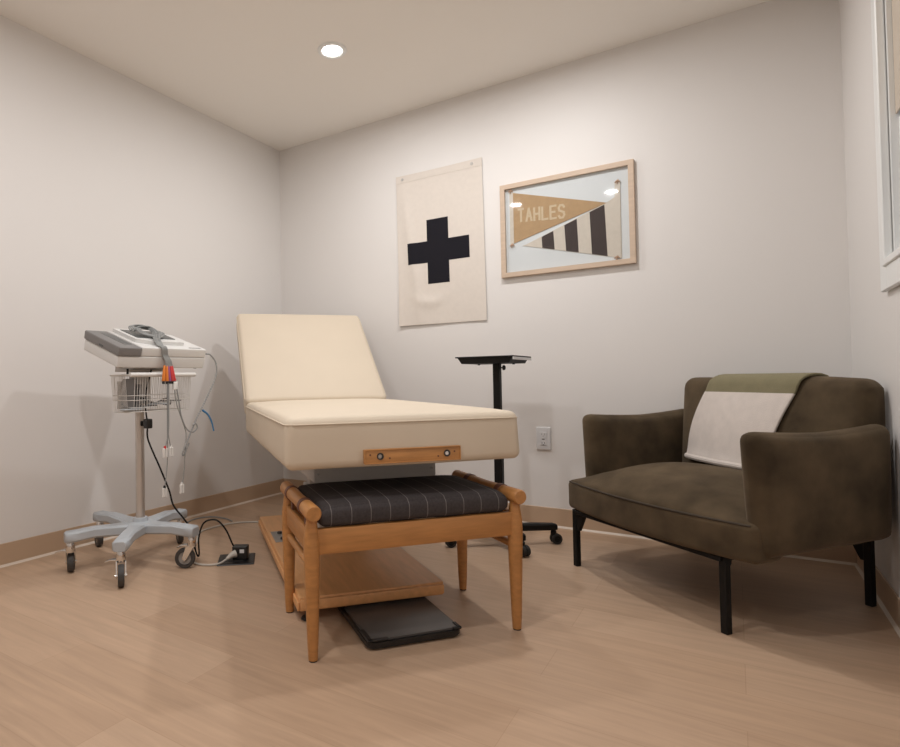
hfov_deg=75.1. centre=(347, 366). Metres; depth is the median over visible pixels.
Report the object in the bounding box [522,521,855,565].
trim
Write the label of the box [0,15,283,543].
wall
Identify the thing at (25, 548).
baseboard
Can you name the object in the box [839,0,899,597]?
wall
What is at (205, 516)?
cord
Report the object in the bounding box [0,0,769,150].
ceiling
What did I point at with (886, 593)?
baseboard
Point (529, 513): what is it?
baseboard
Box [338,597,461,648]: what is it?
bathroom scale
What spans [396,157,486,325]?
banner
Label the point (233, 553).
extension cord
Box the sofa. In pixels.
[569,376,891,634]
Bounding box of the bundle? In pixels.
[128,324,197,497]
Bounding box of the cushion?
[298,475,507,526]
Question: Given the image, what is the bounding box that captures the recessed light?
[317,41,346,58]
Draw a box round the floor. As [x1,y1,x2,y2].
[0,493,899,746]
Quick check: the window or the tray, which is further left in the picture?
the tray
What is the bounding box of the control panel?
[112,328,183,345]
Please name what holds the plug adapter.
on the floor outlet at (251, 558)
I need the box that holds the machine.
[84,328,205,369]
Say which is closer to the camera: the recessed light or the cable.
the cable
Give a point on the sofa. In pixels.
(822, 480)
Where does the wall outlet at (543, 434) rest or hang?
attached to the wall at (731, 125)
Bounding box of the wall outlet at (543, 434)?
[536,427,550,449]
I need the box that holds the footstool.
[280,470,525,662]
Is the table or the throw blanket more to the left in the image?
the table
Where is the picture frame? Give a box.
[500,159,636,278]
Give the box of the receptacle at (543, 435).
[540,432,546,444]
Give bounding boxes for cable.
[182,353,216,455]
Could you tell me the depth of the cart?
2.49 m
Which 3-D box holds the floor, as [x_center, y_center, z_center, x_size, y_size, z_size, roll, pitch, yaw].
[-0.576,0.877,1.138,3.314,0.100,5.240,-2,-2,34]
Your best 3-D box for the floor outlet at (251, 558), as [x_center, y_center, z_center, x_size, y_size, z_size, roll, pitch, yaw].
[-0.495,0.855,2.552,0.159,0.005,0.159,-1,-1,-7]
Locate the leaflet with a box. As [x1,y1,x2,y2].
[120,379,140,406]
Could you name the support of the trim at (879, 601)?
attached to the wall at (874, 313)
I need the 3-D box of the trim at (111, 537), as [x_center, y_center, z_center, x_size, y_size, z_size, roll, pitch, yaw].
[-1.845,0.861,1.987,0.009,0.009,4.992,-2,-2,34]
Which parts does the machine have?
grey panel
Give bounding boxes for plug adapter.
[232,544,248,559]
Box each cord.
[143,370,233,556]
[187,516,232,521]
[193,521,257,565]
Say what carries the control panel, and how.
attached to the machine
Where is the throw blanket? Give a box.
[684,373,827,469]
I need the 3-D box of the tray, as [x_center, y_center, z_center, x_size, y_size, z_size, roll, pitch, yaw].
[0.696,-0.031,2.746,0.280,0.033,0.270,-2,-2,34]
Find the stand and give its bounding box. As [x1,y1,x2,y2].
[445,355,562,556]
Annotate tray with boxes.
[455,355,530,364]
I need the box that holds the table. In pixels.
[236,314,518,620]
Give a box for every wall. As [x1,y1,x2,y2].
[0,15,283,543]
[279,0,851,509]
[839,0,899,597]
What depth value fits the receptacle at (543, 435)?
3.06 m
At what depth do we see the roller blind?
1.68 m
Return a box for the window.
[870,0,899,291]
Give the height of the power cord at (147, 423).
0.844 m
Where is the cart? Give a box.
[55,369,198,587]
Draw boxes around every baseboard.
[0,478,283,564]
[284,478,856,563]
[857,554,899,628]
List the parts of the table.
bracket plate, backrest, lift frame, mattress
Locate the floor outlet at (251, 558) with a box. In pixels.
[217,553,254,565]
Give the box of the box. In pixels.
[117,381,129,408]
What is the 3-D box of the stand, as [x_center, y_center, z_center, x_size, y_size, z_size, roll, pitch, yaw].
[0.728,0.397,2.719,0.463,0.891,0.364,-2,-2,34]
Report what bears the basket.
on the cart
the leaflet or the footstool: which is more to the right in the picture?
the footstool
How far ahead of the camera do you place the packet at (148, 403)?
2.54 m
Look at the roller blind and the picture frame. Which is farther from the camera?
the picture frame
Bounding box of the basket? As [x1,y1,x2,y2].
[109,369,195,412]
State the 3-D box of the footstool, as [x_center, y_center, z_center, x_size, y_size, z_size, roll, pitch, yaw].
[0.163,0.610,1.893,0.706,0.446,0.432,0,-1,-16]
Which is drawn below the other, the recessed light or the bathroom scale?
the bathroom scale
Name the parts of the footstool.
leg, rail, grip rail, leg, leg, grip rail, leg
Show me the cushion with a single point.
(444, 498)
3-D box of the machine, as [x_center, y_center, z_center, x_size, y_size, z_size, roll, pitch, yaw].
[-0.915,-0.081,2.603,0.319,0.191,0.430,-2,-2,40]
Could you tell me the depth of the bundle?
2.51 m
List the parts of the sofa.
leg, armrest, rail, seat, leg, backrest, armrest, leg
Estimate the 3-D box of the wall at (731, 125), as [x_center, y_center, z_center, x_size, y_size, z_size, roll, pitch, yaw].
[0.835,-0.367,3.289,3.314,2.440,0.120,-2,-2,34]
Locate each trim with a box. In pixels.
[0,492,281,567]
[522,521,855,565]
[855,564,899,636]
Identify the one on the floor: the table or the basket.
the table
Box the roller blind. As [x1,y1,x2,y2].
[892,0,899,113]

